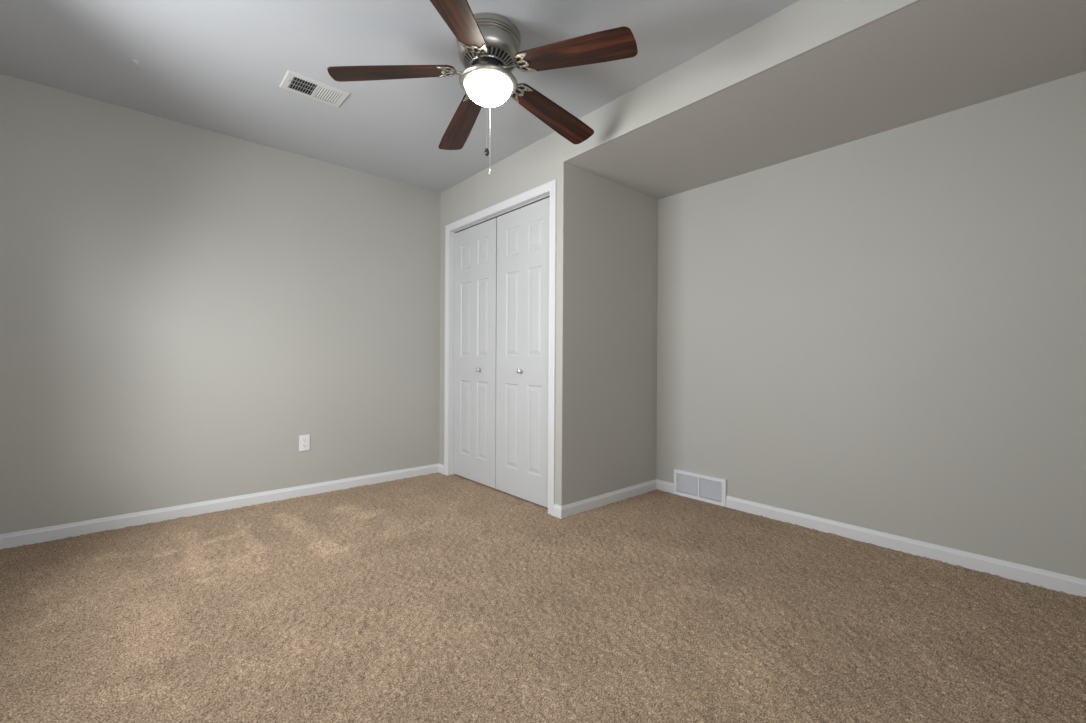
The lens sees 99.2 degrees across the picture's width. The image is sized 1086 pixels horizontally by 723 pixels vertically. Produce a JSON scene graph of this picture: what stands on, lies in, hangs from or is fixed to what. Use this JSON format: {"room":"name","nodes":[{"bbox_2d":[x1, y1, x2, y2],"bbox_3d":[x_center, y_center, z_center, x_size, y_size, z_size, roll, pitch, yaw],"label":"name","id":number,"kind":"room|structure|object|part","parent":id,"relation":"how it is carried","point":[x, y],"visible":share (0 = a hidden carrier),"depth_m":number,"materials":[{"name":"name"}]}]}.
{"room":"empty bedroom","nodes":[
{"label":"empty bedroom","id":0,"kind":"room"},
{"bbox_2d":[0,74,440,533],"bbox_3d":[-1.587,-0.257,3.510,3.963,2.440,0.100,0,0,-41],"label":"wall","id":1,"kind":"structure","parent":0,"point":[181,304],"depth_m":2.89,"materials":[{"name":"beige paint"}]},
{"bbox_2d":[0,464,443,548],"bbox_3d":[-1.905,0.931,3.102,2.750,0.076,0.107,0,0,-41],"label":"baseboard","id":2,"kind":"structure","parent":1,"relation":"attached to","point":[44,534],"depth_m":2.90,"materials":[{"name":"white paint"}]},
{"bbox_2d":[299,434,309,450],"bbox_3d":[-1.719,0.587,3.329,0.070,0.114,0.008,0,0,-41],"label":"wall outlet","id":3,"kind":"object","parent":1,"relation":"attached to","point":[304,440],"visible":1,"depth_m":3.33,"materials":[{"name":"white plastic"}]},
{"bbox_2d":[0,0,799,192],"bbox_3d":[-0.156,-1.511,1.894,3.963,0.100,4.400,0,0,-41],"label":"ceiling","id":4,"kind":"structure","parent":0,"point":[220,66],"depth_m":2.25,"materials":[{"name":"paint"}]},
{"bbox_2d":[279,70,349,107],"bbox_3d":[-1.233,-1.463,2.499,0.307,0.013,0.191,0,0,-41],"label":"ceiling vent","id":5,"kind":"object","parent":4,"relation":"in","point":[317,90],"visible":1,"depth_m":2.49,"materials":[{"name":"white metal"}]},
{"bbox_2d":[327,0,637,173],"bbox_3d":[-0.217,-1.165,2.110,1.264,0.595,1.307,0,0,-41],"label":"ceiling fan","id":6,"kind":"object","parent":4,"relation":"hanging from","point":[488,44],"visible":1,"depth_m":1.99,"materials":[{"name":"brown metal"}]},
{"bbox_3d":[-0.652,-1.262,2.017,0.535,0.006,0.144,-7,12,-8],"label":"blade","id":7,"kind":"part","parent":6,"relation":"part of","materials":[{"name":"brown wood"}]},
{"bbox_3d":[-0.315,-1.259,1.670,0.144,0.006,0.535,11,9,8],"label":"blade","id":8,"kind":"part","parent":6,"relation":"part of","materials":[{"name":"brown wood"}]},
{"bbox_3d":[-0.426,-1.263,2.444,0.144,0.006,0.535,-12,-2,-27],"label":"blade","id":9,"kind":"part","parent":6,"relation":"part of","materials":[{"name":"brown wood"}]},
{"bbox_3d":[-0.263,-1.295,1.978,0.032,0.030,0.111,11,9,8],"label":"arm","id":10,"kind":"part","parent":6,"relation":"part of","materials":[{"name":"silver metal"}]},
{"bbox_3d":[-0.246,-1.203,2.076,0.207,0.085,0.207,0,0,-41],"label":"globe","id":11,"kind":"part","parent":6,"relation":"part of"},
{"bbox_3d":[-0.245,-1.323,2.075,0.212,0.046,0.212,0,0,-41],"label":"motor","id":12,"kind":"part","parent":6,"relation":"part of","materials":[{"name":"silver metal"}]},
{"bbox_3d":[-0.158,-1.294,2.028,0.111,0.030,0.032,9,-6,28],"label":"arm","id":13,"kind":"part","parent":6,"relation":"part of","materials":[{"name":"silver metal"}]},
{"bbox_3d":[0.050,-1.260,2.362,0.535,0.006,0.144,10,-17,-44],"label":"blade","id":14,"kind":"part","parent":6,"relation":"part of","materials":[{"name":"brown wood"}]},
{"bbox_3d":[0.118,-1.257,1.883,0.535,0.006,0.144,9,-6,28],"label":"blade","id":15,"kind":"part","parent":6,"relation":"part of","materials":[{"name":"brown wood"}]},
{"bbox_2d":[0,472,1085,722],"bbox_3d":[-0.172,0.986,1.907,3.764,0.014,4.206,0,0,-41],"label":"floor","id":16,"kind":"structure","parent":0,"point":[437,597],"depth_m":1.74,"materials":[{"name":"beige carpet"}]},
{"bbox_2d":[563,163,657,504],"bbox_3d":[0.475,-0.136,3.262,1.001,2.224,0.090,0,0,-41],"label":"wall","id":17,"kind":"structure","parent":0,"point":[611,228],"depth_m":3.18,"materials":[{"name":"beige paint"}]},
{"bbox_2d":[553,479,673,518],"bbox_3d":[0.525,0.945,3.185,1.038,0.076,0.166,0,0,-38],"label":"baseboard","id":18,"kind":"structure","parent":17,"relation":"attached to","point":[561,512],"depth_m":3.18,"materials":[{"name":"white paint"}]},
{"bbox_2d":[439,0,921,505],"bbox_3d":[0.521,-0.240,2.505,0.090,2.440,4.200,0,0,-41],"label":"wall","id":19,"kind":"structure","parent":0,"point":[804,26],"depth_m":2.45,"materials":[{"name":"beige paint"}]},
{"bbox_2d":[453,218,496,488],"bbox_3d":[-0.559,-0.065,3.720,0.070,2.050,0.612,0,0,-41],"label":"door","id":20,"kind":"structure","parent":19,"relation":"in","point":[475,251],"depth_m":3.70,"materials":[{"name":"white paint"}]},
{"bbox_2d":[444,179,556,515],"bbox_3d":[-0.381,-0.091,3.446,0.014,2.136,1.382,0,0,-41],"label":"trim","id":21,"kind":"structure","parent":19,"relation":"attached to","point":[551,186],"depth_m":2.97,"materials":[{"name":"white paint"}]},
{"bbox_2d":[455,194,549,232],"bbox_3d":[-0.327,-1.099,3.484,0.046,0.008,1.264,0,0,-41],"label":"trim","id":22,"kind":"structure","parent":19,"relation":"attached to","point":[547,196],"depth_m":3.41,"materials":[{"name":"white paint"}]},
{"bbox_2d":[496,197,549,507],"bbox_3d":[-0.140,-0.060,3.247,0.070,2.050,0.644,0,0,-41],"label":"door","id":23,"kind":"structure","parent":19,"relation":"in","point":[522,318],"depth_m":3.25,"materials":[{"name":"white paint"}]},
{"bbox_2d":[565,0,1085,198],"bbox_3d":[1.361,-1.346,2.264,1.001,0.216,2.742,0,0,-41],"label":"ceiling","id":24,"kind":"structure","parent":0,"point":[925,59],"depth_m":2.09,"materials":[{"name":"paint"}]},
{"bbox_2d":[656,71,1085,578],"bbox_3d":[1.796,-0.233,2.599,0.100,2.440,2.652,0,0,-41],"label":"wall","id":25,"kind":"structure","parent":0,"point":[885,331],"depth_m":2.42,"materials":[{"name":"beige paint"}]},
{"bbox_2d":[674,469,726,506],"bbox_3d":[1.109,0.892,3.284,0.018,0.184,0.402,0,0,-41],"label":"air vent","id":26,"kind":"object","parent":25,"relation":"in","point":[705,488],"visible":1,"depth_m":3.27,"materials":[{"name":"white metal"}]},
{"bbox_2d":[726,496,1085,596],"bbox_3d":[1.935,0.957,2.354,0.014,0.076,2.084,0,0,-41],"label":"baseboard","id":27,"kind":"structure","parent":25,"relation":"attached to","point":[1050,580],"depth_m":2.34,"materials":[{"name":"white paint"}]}
]}

